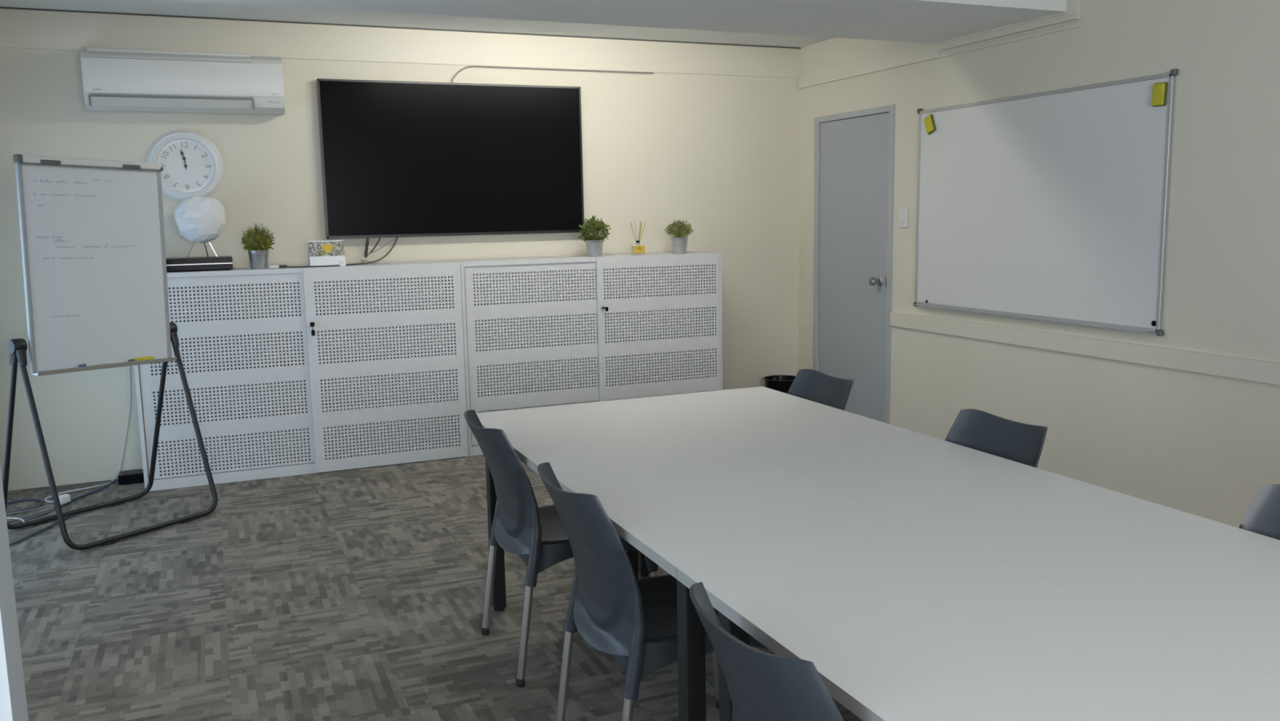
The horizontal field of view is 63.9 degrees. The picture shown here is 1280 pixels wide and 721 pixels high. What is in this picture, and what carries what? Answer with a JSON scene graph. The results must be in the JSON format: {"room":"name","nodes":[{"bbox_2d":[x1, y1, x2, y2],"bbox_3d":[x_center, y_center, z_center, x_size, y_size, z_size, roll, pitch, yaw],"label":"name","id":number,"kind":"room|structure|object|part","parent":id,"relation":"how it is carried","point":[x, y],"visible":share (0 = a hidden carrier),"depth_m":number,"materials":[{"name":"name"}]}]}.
{"room":"meeting room","nodes":[
{"label":"meeting room","id":0,"kind":"room"},
{"bbox_2d":[0,463,28,720],"bbox_3d":[-1.434,-0.001,1.380,0.932,2.636,0.120,-4,9,-22],"label":"door frame","id":1,"kind":"structure","parent":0,"point":[13,702],"depth_m":1.62,"materials":[{"name":"paint"}]},
{"bbox_2d":[0,47,799,490],"bbox_3d":[-1.365,-0.756,6.600,5.448,2.636,0.150,-4,9,-22],"label":"wall","id":2,"kind":"structure","parent":0,"point":[718,154],"depth_m":6.45,"materials":[{"name":"beige paint"}]},
{"bbox_2d":[111,365,130,480],"bbox_3d":[-3.017,0.108,5.913,0.160,1.177,0.041,-8,11,-40],"label":"cable","id":3,"kind":"object","parent":2,"relation":"hanging from","point":[113,478],"visible":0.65,"depth_m":5.97,"materials":[{"name":"plastic"}]},
{"bbox_2d":[80,47,284,115],"bbox_3d":[-2.555,-1.572,5.774,1.030,0.346,0.229,-4,9,-22],"label":"air conditioner","id":4,"kind":"object","parent":2,"relation":"attached to","point":[114,80],"visible":1,"depth_m":5.68,"materials":[{"name":"plastic"}]},
{"bbox_2d":[86,47,250,57],"bbox_3d":[-2.625,-1.713,5.745,0.831,0.020,0.135,-4,9,-22],"label":"grille","id":5,"kind":"object","parent":4,"relation":"attached to","point":[88,50],"depth_m":5.67,"materials":[{"name":"plastic"}]},
{"bbox_3d":[-2.511,-1.565,5.678,1.018,0.186,0.018,-4,9,-22],"label":"panel","id":6,"kind":"part","parent":4,"relation":"part of","materials":[{"name":"white plastic"}]},
{"bbox_2d":[146,129,223,200],"bbox_3d":[-2.618,-1.121,5.913,0.406,0.406,0.039,-4,9,-22],"label":"wall clock","id":7,"kind":"object","parent":2,"relation":"attached to","point":[192,164],"visible":0.93,"depth_m":5.92,"materials":[{"name":"plastic"}]},
{"bbox_2d":[0,8,800,77],"bbox_3d":[-1.287,-1.947,6.381,5.298,0.202,0.012,-4,9,-22],"label":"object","id":8,"kind":"structure","parent":2,"relation":"attached to","point":[19,28],"depth_m":6.25,"materials":[{"name":"beige paint"}]},
{"bbox_2d":[0,6,800,48],"bbox_3d":[-1.288,-2.051,6.364,5.298,0.008,0.015,-4,9,-22],"label":"trim","id":9,"kind":"structure","parent":2,"relation":"attached to","point":[1,7],"depth_m":6.21,"materials":[{"name":"grey"}]},
{"bbox_2d":[316,78,584,239],"bbox_3d":[-1.155,-1.269,6.504,1.660,0.947,0.056,-4,9,-22],"label":"television","id":10,"kind":"object","parent":2,"relation":"attached to","point":[400,158],"visible":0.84,"depth_m":6.46,"materials":[{"name":"black glass"}]},
{"bbox_2d":[364,237,369,257],"bbox_3d":[-1.682,-0.727,6.335,0.029,0.181,0.064,1,8,12],"label":"hanging cable","id":11,"kind":"object","parent":10,"relation":"hanging from","point":[367,238],"visible":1,"depth_m":6.32,"materials":[{"name":"black plastic"}]},
{"bbox_2d":[367,237,380,255],"bbox_3d":[-1.643,-0.733,6.345,0.025,0.169,0.105,7,11,43],"label":"cable","id":12,"kind":"object","parent":10,"relation":"hanging from","point":[380,237],"visible":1,"depth_m":6.34,"materials":[{"name":"black plastic"}]},
{"bbox_2d":[368,237,396,254],"bbox_3d":[-1.591,-0.740,6.365,0.203,0.162,0.024,-7,10,-34],"label":"cable","id":13,"kind":"object","parent":10,"relation":"hanging from","point":[395,237],"visible":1,"depth_m":6.36,"materials":[{"name":"grey plastic"}]},
{"bbox_2d":[451,65,653,82],"bbox_3d":[-0.545,-1.840,6.696,1.389,0.126,0.013,-4,9,-22],"label":"cable conduit","id":14,"kind":"object","parent":2,"relation":"attached to","point":[464,68],"visible":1,"depth_m":6.66,"materials":[{"name":"beige plastic"}]},
{"bbox_2d":[0,0,834,47],"bbox_3d":[0.383,-1.539,2.226,5.748,0.100,9.300,-4,9,-22],"label":"ceiling","id":15,"kind":"structure","parent":0,"point":[164,7],"depth_m":6.07,"materials":[{"name":"white paint"}]},
{"bbox_2d":[6,454,862,720],"bbox_3d":[0.434,1.168,2.617,5.748,0.100,9.300,-4,9,-22],"label":"floor","id":16,"kind":"structure","parent":0,"point":[353,594],"depth_m":3.93,"materials":[{"name":"carpet"}]},
{"bbox_2d":[6,517,25,522],"bbox_3d":[-3.202,0.805,5.181,0.237,0.012,0.065,-1,8,3],"label":"cable","id":17,"kind":"object","parent":16,"relation":"on","point":[21,519],"visible":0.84,"depth_m":5.20,"materials":[{"name":"white plastic"}]},
{"bbox_2d":[5,498,43,513],"bbox_3d":[-3.324,0.775,5.417,0.301,0.011,0.267,-4,9,-22],"label":"cable","id":18,"kind":"object","parent":16,"relation":"on","point":[24,500],"visible":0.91,"depth_m":5.50,"materials":[{"name":"blue plastic"}]},
{"bbox_2d":[5,505,54,524],"bbox_3d":[-3.170,0.799,5.238,0.311,0.007,0.393,7,11,44],"label":"cable","id":19,"kind":"object","parent":16,"relation":"on","point":[47,505],"visible":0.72,"depth_m":5.32,"materials":[{"name":"grey plastic"}]},
{"bbox_2d":[8,515,70,545],"bbox_3d":[-2.944,0.841,4.913,0.060,0.011,0.702,0,8,8],"label":"cable","id":20,"kind":"object","parent":16,"relation":"on","point":[67,516],"visible":0.8,"depth_m":4.96,"materials":[{"name":"blue plastic"}]},
{"bbox_2d":[7,501,71,523],"bbox_3d":[-3.148,0.795,5.255,0.119,0.011,0.530,4,10,32],"label":"cable","id":21,"kind":"object","parent":16,"relation":"on","point":[68,502],"visible":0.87,"depth_m":5.27,"materials":[{"name":"grey plastic"}]},
{"bbox_2d":[58,493,71,504],"bbox_3d":[-3.089,0.744,5.490,0.070,0.048,0.048,-9,11,-42],"label":"plug adapter","id":22,"kind":"object","parent":16,"relation":"on","point":[64,498],"visible":0.67,"depth_m":5.48,"materials":[{"name":"white plastic"}]},
{"bbox_2d":[44,478,118,502],"bbox_3d":[-3.108,0.704,5.750,0.159,0.053,0.514,1,9,17],"label":"cable","id":23,"kind":"object","parent":16,"relation":"on","point":[46,500],"visible":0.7,"depth_m":5.74,"materials":[{"name":"white plastic"}]},
{"bbox_2d":[71,478,118,501],"bbox_3d":[-3.027,0.716,5.662,0.041,0.049,0.344,2,9,17],"label":"cable","id":24,"kind":"object","parent":16,"relation":"on","point":[116,479],"visible":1,"depth_m":5.70,"materials":[{"name":"plastic"}]},
{"bbox_2d":[2,154,217,550],"bbox_3d":[-2.647,-0.076,4.998,0.640,1.795,0.804,4,10,33],"label":"stand","id":25,"kind":"object","parent":16,"relation":"on","point":[92,235],"visible":1,"depth_m":4.90,"materials":[{"name":"black metal"}]},
{"bbox_3d":[-2.837,-0.037,4.681,0.122,0.126,0.060,4,10,33],"label":"pivot knob","id":26,"kind":"part","parent":25,"relation":"part of","materials":[{"name":"black plastic"}]},
{"bbox_3d":[-2.786,-0.416,4.658,0.024,0.963,0.047,4,10,33],"label":"rail","id":27,"kind":"part","parent":25,"relation":"part of","materials":[{"name":"silver metal"}]},
{"bbox_3d":[-2.765,0.341,5.142,0.340,0.924,0.784,4,10,33],"label":"tube frame","id":28,"kind":"part","parent":25,"relation":"part of","materials":[{"name":"black metal"}]},
{"bbox_2d":[76,360,109,367],"bbox_3d":[-2.618,0.020,4.915,0.018,0.019,0.147,4,10,33],"label":"marker pen","id":29,"kind":"object","parent":25,"relation":"on","point":[104,362],"visible":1,"depth_m":4.91,"materials":[{"name":"white plastic"}]},
{"bbox_3d":[-2.604,-0.453,4.934,0.014,0.976,0.696,4,10,33],"label":"board panel","id":30,"kind":"part","parent":25,"relation":"part of","materials":[{"name":"plastic"}]},
{"bbox_2d":[31,356,177,375],"bbox_3d":[-2.583,0.024,4.981,0.060,0.039,0.686,4,10,33],"label":"tray","id":31,"kind":"object","parent":25,"relation":"on","point":[114,362],"depth_m":4.90,"materials":[{"name":"metal"}]},
{"bbox_3d":[-2.497,0.361,4.967,0.300,0.924,0.784,4,10,33],"label":"tube frame","id":32,"kind":"part","parent":25,"relation":"part of","materials":[{"name":"black metal"}]},
{"bbox_2d":[128,355,154,361],"bbox_3d":[-2.486,-0.005,5.112,0.024,0.018,0.126,4,10,33],"label":"marker pen","id":33,"kind":"object","parent":25,"relation":"on","point":[148,357],"visible":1,"depth_m":5.11,"materials":[{"name":"yellow plastic"}]},
{"bbox_3d":[-2.419,-0.484,5.209,0.024,0.963,0.047,4,10,33],"label":"rail","id":34,"kind":"part","parent":25,"relation":"part of","materials":[{"name":"silver metal"}]},
{"bbox_3d":[-2.428,-0.133,5.294,0.122,0.126,0.060,4,10,33],"label":"pivot knob","id":35,"kind":"part","parent":25,"relation":"part of","materials":[{"name":"black plastic"}]},
{"bbox_2d":[117,468,144,484],"bbox_3d":[-2.938,0.672,5.935,0.136,0.056,0.120,-4,9,-22],"label":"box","id":36,"kind":"object","parent":16,"relation":"on","point":[132,476],"visible":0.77,"depth_m":5.89,"materials":[{"name":"black plastic"}]},
{"bbox_2d":[133,260,468,491],"bbox_3d":[-1.990,0.046,6.125,1.824,1.208,0.427,-4,9,-22],"label":"storage cabinet","id":37,"kind":"object","parent":16,"relation":"on","point":[289,371],"visible":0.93,"depth_m":6.00,"materials":[{"name":"white metal"}]},
{"bbox_2d":[165,255,232,271],"bbox_3d":[-2.539,-0.548,5.827,0.415,0.072,0.244,-4,9,-22],"label":"box","id":38,"kind":"object","parent":37,"relation":"on","point":[225,262],"visible":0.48,"depth_m":5.74,"materials":[{"name":"black plastic"}]},
{"bbox_2d":[173,195,226,257],"bbox_3d":[-2.490,-0.760,5.819,0.266,0.349,0.270,-4,9,-22],"label":"globe lamp","id":39,"kind":"object","parent":38,"relation":"on","point":[198,219],"visible":1,"depth_m":5.73,"materials":[{"name":"white paper"}]},
{"bbox_3d":[-2.536,-0.640,5.806,0.067,0.115,0.006,-8,11,-41],"label":"leg","id":40,"kind":"part","parent":39,"relation":"part of","materials":[{"name":"silver metal"}]},
{"bbox_3d":[-2.440,-0.647,5.846,0.057,0.115,0.006,-1,8,0],"label":"leg","id":41,"kind":"part","parent":39,"relation":"part of","materials":[{"name":"silver metal"}]},
{"bbox_3d":[-2.333,0.079,5.821,0.910,1.114,0.021,-4,9,-22],"label":"sliding door","id":42,"kind":"part","parent":37,"relation":"part of","materials":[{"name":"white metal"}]},
{"bbox_2d":[241,222,275,268],"bbox_3d":[-2.189,-0.662,5.892,0.190,0.268,0.194,-5,9,-26],"label":"potted plant","id":43,"kind":"object","parent":37,"relation":"on","point":[258,255],"visible":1,"depth_m":5.86,"materials":[{"name":"green plant"}]},
{"bbox_2d":[268,264,286,268],"bbox_3d":[-2.086,-0.541,5.912,0.098,0.017,0.026,-4,9,-22],"label":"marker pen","id":44,"kind":"object","parent":37,"relation":"on","point":[282,265],"visible":1,"depth_m":5.90,"materials":[{"name":"white plastic"}]},
{"bbox_2d":[307,240,346,266],"bbox_3d":[-1.847,-0.630,6.042,0.200,0.150,0.113,-5,9,-24],"label":"desk calendar","id":45,"kind":"object","parent":37,"relation":"on","point":[331,252],"visible":0.97,"depth_m":6.02,"materials":[{"name":"multicoloured paper"}]},
{"bbox_2d":[307,240,344,256],"bbox_3d":[-1.840,-0.655,6.020,0.200,0.084,0.032,-5,9,-24],"label":"picture","id":46,"kind":"object","parent":45,"relation":"attached to","point":[315,248],"depth_m":6.02,"materials":[{"name":"paper"}]},
{"bbox_2d":[286,237,398,267],"bbox_3d":[-1.736,-0.677,6.126,0.763,0.214,0.138,-9,11,-43],"label":"charging cable","id":47,"kind":"object","parent":37,"relation":"on","point":[390,250],"visible":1,"depth_m":6.10,"materials":[{"name":"black plastic"}]},
{"bbox_3d":[-1.504,0.032,6.139,0.908,1.202,0.024,-4,9,-22],"label":"sliding door","id":48,"kind":"part","parent":37,"relation":"part of","materials":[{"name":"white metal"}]},
{"bbox_2d":[463,409,658,687],"bbox_3d":[-0.268,0.583,3.509,0.601,0.830,0.482,-4,9,-22],"label":"plastic chair","id":49,"kind":"object","parent":16,"relation":"on","point":[538,534],"visible":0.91,"depth_m":3.29,"materials":[{"name":"plastic"}]},
{"bbox_3d":[-0.537,0.800,3.669,0.069,0.330,0.026,-4,9,-22],"label":"leg","id":50,"kind":"part","parent":49,"relation":"part of","materials":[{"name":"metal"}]},
{"bbox_3d":[-0.471,0.440,3.403,0.165,0.509,0.482,-4,9,-22],"label":"backrest","id":51,"kind":"part","parent":49,"relation":"part of","materials":[{"name":"grey plastic"}]},
{"bbox_3d":[-0.364,0.856,3.261,0.069,0.330,0.026,-4,9,-22],"label":"leg","id":52,"kind":"part","parent":49,"relation":"part of","materials":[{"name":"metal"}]},
{"bbox_3d":[-0.219,0.620,3.535,0.473,0.152,0.437,-4,9,-22],"label":"seat","id":53,"kind":"part","parent":49,"relation":"part of","materials":[{"name":"grey plastic"}]},
{"bbox_3d":[0.066,0.827,3.457,0.063,0.315,0.025,-1,8,4],"label":"leg","id":54,"kind":"part","parent":49,"relation":"part of","materials":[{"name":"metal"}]},
{"bbox_2d":[448,251,722,456],"bbox_3d":[-0.326,-0.084,6.810,1.776,1.208,0.433,-4,9,-22],"label":"storage cabinet","id":55,"kind":"object","parent":16,"relation":"on","point":[544,331],"visible":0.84,"depth_m":6.65,"materials":[{"name":"white metal"}]},
{"bbox_3d":[-0.664,-0.052,6.511,0.876,1.114,0.021,-4,9,-22],"label":"sliding door","id":56,"kind":"part","parent":55,"relation":"part of","materials":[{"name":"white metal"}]},
{"bbox_2d":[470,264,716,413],"bbox_3d":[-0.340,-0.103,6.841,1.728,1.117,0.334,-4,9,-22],"label":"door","id":57,"kind":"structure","parent":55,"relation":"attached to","point":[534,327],"depth_m":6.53,"materials":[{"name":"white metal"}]},
{"bbox_2d":[577,214,611,257],"bbox_3d":[-0.295,-0.813,6.676,0.223,0.272,0.212,-1,8,0],"label":"potted plant","id":58,"kind":"object","parent":55,"relation":"on","point":[594,246],"visible":1,"depth_m":6.64,"materials":[{"name":"green plant"}]},
{"bbox_2d":[630,221,645,254],"bbox_3d":[-0.018,-0.809,6.796,0.112,0.220,0.055,-4,9,-22],"label":"reed diffuser","id":59,"kind":"object","parent":55,"relation":"on","point":[638,249],"visible":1,"depth_m":6.79,"materials":[{"name":"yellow glass"}]},
{"bbox_3d":[0.134,-0.097,6.817,0.874,1.202,0.024,-4,9,-22],"label":"sliding door","id":60,"kind":"part","parent":55,"relation":"part of","materials":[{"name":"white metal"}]},
{"bbox_2d":[663,219,693,253],"bbox_3d":[0.262,-0.837,6.917,0.203,0.229,0.204,-7,10,-35],"label":"potted plant","id":61,"kind":"object","parent":55,"relation":"on","point":[679,244],"visible":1,"depth_m":6.88,"materials":[{"name":"green plant"}]},
{"bbox_2d":[537,462,774,720],"bbox_3d":[0.056,0.687,2.747,0.601,0.830,0.482,-4,9,-22],"label":"plastic chair","id":62,"kind":"object","parent":16,"relation":"on","point":[633,620],"visible":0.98,"depth_m":2.55,"materials":[{"name":"plastic"}]},
{"bbox_3d":[-0.214,0.905,2.906,0.069,0.330,0.026,-4,9,-22],"label":"leg","id":63,"kind":"part","parent":62,"relation":"part of","materials":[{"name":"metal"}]},
{"bbox_3d":[-0.148,0.544,2.640,0.165,0.509,0.482,-4,9,-22],"label":"backrest","id":64,"kind":"part","parent":62,"relation":"part of","materials":[{"name":"grey plastic"}]},
{"bbox_3d":[-0.041,0.960,2.498,0.069,0.330,0.026,-4,9,-22],"label":"leg","id":65,"kind":"part","parent":62,"relation":"part of","materials":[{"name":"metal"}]},
{"bbox_3d":[0.104,0.724,2.772,0.473,0.152,0.437,-4,9,-22],"label":"seat","id":66,"kind":"part","parent":62,"relation":"part of","materials":[{"name":"grey plastic"}]},
{"bbox_3d":[0.228,0.880,3.073,0.025,0.315,0.063,6,11,40],"label":"leg","id":67,"kind":"part","parent":62,"relation":"part of","materials":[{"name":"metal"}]},
{"bbox_2d":[476,399,922,720],"bbox_3d":[0.013,0.664,3.241,0.646,0.735,1.907,-4,9,-22],"label":"desk","id":68,"kind":"object","parent":16,"relation":"on","point":[681,495],"visible":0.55,"depth_m":2.80,"materials":[{"name":"white laminate"}]},
{"bbox_3d":[-0.544,0.593,3.858,0.048,0.696,0.048,-4,9,-22],"label":"leg","id":69,"kind":"part","parent":68,"relation":"part of","materials":[{"name":"metal"}]},
{"bbox_3d":[-0.041,0.553,4.066,0.048,0.696,0.048,-4,9,-22],"label":"leg","id":70,"kind":"part","parent":68,"relation":"part of","materials":[{"name":"black metal"}]},
{"bbox_3d":[0.117,0.805,2.300,0.048,0.696,0.048,-4,9,-22],"label":"leg","id":71,"kind":"part","parent":68,"relation":"part of","materials":[{"name":"black metal"}]},
{"bbox_2d":[688,582,844,720],"bbox_3d":[0.413,0.812,1.834,0.601,0.830,0.482,-4,9,-22],"label":"plastic chair","id":72,"kind":"object","parent":16,"relation":"on","point":[762,686],"visible":1,"depth_m":1.60,"materials":[{"name":"plastic"}]},
{"bbox_2d":[763,374,795,393],"bbox_3d":[1.039,0.262,7.500,0.274,0.272,0.274,-4,9,-22],"label":"waste bin","id":73,"kind":"object","parent":16,"relation":"on","point":[781,383],"visible":0.38,"depth_m":7.40,"materials":[{"name":"black plastic"}]},
{"bbox_2d":[787,368,853,410],"bbox_3d":[0.521,0.486,4.077,0.601,0.830,0.482,-4,9,-22],"label":"plastic chair","id":74,"kind":"object","parent":16,"relation":"on","point":[814,385],"visible":0.22,"depth_m":4.18,"materials":[{"name":"plastic"}]},
{"bbox_2d":[624,386,1123,576],"bbox_3d":[0.608,0.617,3.488,0.646,0.735,1.907,-4,9,-22],"label":"desk","id":75,"kind":"object","parent":16,"relation":"on","point":[922,480],"visible":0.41,"depth_m":3.12,"materials":[{"name":"white laminate"}]},
{"bbox_3d":[0.011,0.533,4.200,0.048,0.696,0.048,-4,9,-22],"label":"leg","id":76,"kind":"part","parent":75,"relation":"part of","materials":[{"name":"black metal"}]},
{"bbox_2d":[676,526,1279,720],"bbox_3d":[0.748,0.900,1.510,0.646,0.735,1.883,-4,9,-22],"label":"desk","id":77,"kind":"object","parent":16,"relation":"on","point":[919,624],"visible":1,"depth_m":1.80,"materials":[{"name":"white laminate"}]},
{"bbox_3d":[0.195,0.831,2.117,0.048,0.696,0.048,-4,9,-22],"label":"leg","id":78,"kind":"part","parent":77,"relation":"part of","materials":[{"name":"black metal"}]},
{"bbox_2d":[944,408,1047,467],"bbox_3d":[0.910,0.610,3.170,0.601,0.830,0.482,-4,9,-22],"label":"plastic chair","id":79,"kind":"object","parent":16,"relation":"on","point":[974,428],"visible":0.23,"depth_m":3.25,"materials":[{"name":"plastic"}]},
{"bbox_2d":[923,493,1279,679],"bbox_3d":[1.343,0.854,1.757,0.646,0.735,1.883,-4,9,-22],"label":"desk","id":80,"kind":"object","parent":16,"relation":"on","point":[1211,584],"visible":0.64,"depth_m":2.17,"materials":[{"name":"white laminate"}]},
{"bbox_2d":[1238,484,1279,539],"bbox_3d":[1.318,0.741,2.209,0.601,0.830,0.482,-4,9,-22],"label":"plastic chair","id":81,"kind":"object","parent":16,"relation":"on","point":[1262,517],"visible":0.15,"depth_m":2.40,"materials":[{"name":"plastic"}]},
{"bbox_2d":[169,0,1066,43],"bbox_3d":[-0.502,-1.703,4.532,5.298,0.202,1.000,-4,9,-22],"label":"ceiling","id":82,"kind":"structure","parent":0,"point":[927,21],"depth_m":4.97,"materials":[{"name":"white paint"}]},
{"bbox_2d":[798,0,1279,527],"bbox_3d":[2.959,-0.397,3.557,0.150,2.636,9.150,-4,9,-22],"label":"wall","id":83,"kind":"structure","parent":0,"point":[1203,445],"depth_m":4.77,"materials":[{"name":"beige paint"}]},
{"bbox_2d":[813,104,895,423],"bbox_3d":[1.450,-0.607,6.997,0.178,2.125,0.915,-4,9,-22],"label":"door","id":84,"kind":"structure","parent":83,"relation":"in","point":[854,152],"depth_m":6.93,"materials":[{"name":"grey paint"}]},
{"bbox_3d":[1.532,-0.516,6.685,0.078,0.068,0.068,-4,9,-22],"label":"knob","id":85,"kind":"part","parent":84,"relation":"part of","materials":[{"name":"metal"}]},
{"bbox_2d":[898,208,908,227],"bbox_3d":[1.646,-0.890,6.417,0.016,0.118,0.086,-4,9,-22],"label":"light switch","id":86,"kind":"object","parent":83,"relation":"attached to","point":[904,213],"visible":1,"depth_m":6.41,"materials":[{"name":"white plastic"}]},
{"bbox_2d":[798,22,1083,88],"bbox_3d":[1.657,-1.839,6.212,0.018,0.080,2.608,-4,9,-22],"label":"trim","id":87,"kind":"structure","parent":83,"relation":"attached to","point":[922,54],"depth_m":6.42,"materials":[{"name":"beige paint"}]},
{"bbox_2d":[931,0,1080,52],"bbox_3d":[1.933,-1.868,5.521,0.030,0.248,1.100,-4,9,-22],"label":"trim","id":88,"kind":"structure","parent":83,"relation":"attached to","point":[1073,6],"depth_m":5.41,"materials":[{"name":"beige paint"}]},
{"bbox_2d":[913,68,1177,336],"bbox_3d":[2.034,-0.814,5.457,0.045,1.195,1.806,-4,9,-22],"label":"whiteboard","id":89,"kind":"object","parent":83,"relation":"attached to","point":[1052,206],"visible":1,"depth_m":5.28,"materials":[{"name":"plastic"}]},
{"bbox_2d":[923,114,935,134],"bbox_3d":[1.719,-1.401,6.093,0.023,0.118,0.098,-4,9,-22],"label":"eraser","id":90,"kind":"object","parent":89,"relation":"attached to","point":[929,122],"visible":1,"depth_m":6.08,"materials":[{"name":"yellow plastic"}]},
{"bbox_2d":[1151,320,1155,326],"bbox_3d":[2.380,-0.172,4.751,0.008,0.026,0.026,-4,9,-22],"label":"magnet","id":91,"kind":"object","parent":89,"relation":"attached to","point":[1153,322],"visible":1,"depth_m":4.75,"materials":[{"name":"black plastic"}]},
{"bbox_2d":[1151,82,1167,106],"bbox_3d":[2.341,-1.199,4.627,0.023,0.106,0.071,-4,9,-22],"label":"eraser","id":92,"kind":"object","parent":89,"relation":"attached to","point":[1159,90],"visible":1,"depth_m":4.61,"materials":[{"name":"yellow plastic"}]},
{"bbox_2d":[889,311,1279,385],"bbox_3d":[3.141,0.220,3.011,0.020,0.088,7.858,-4,9,-22],"label":"trim","id":93,"kind":"structure","parent":83,"relation":"attached to","point":[1259,371],"depth_m":5.02,"materials":[{"name":"beige paint"}]}
]}

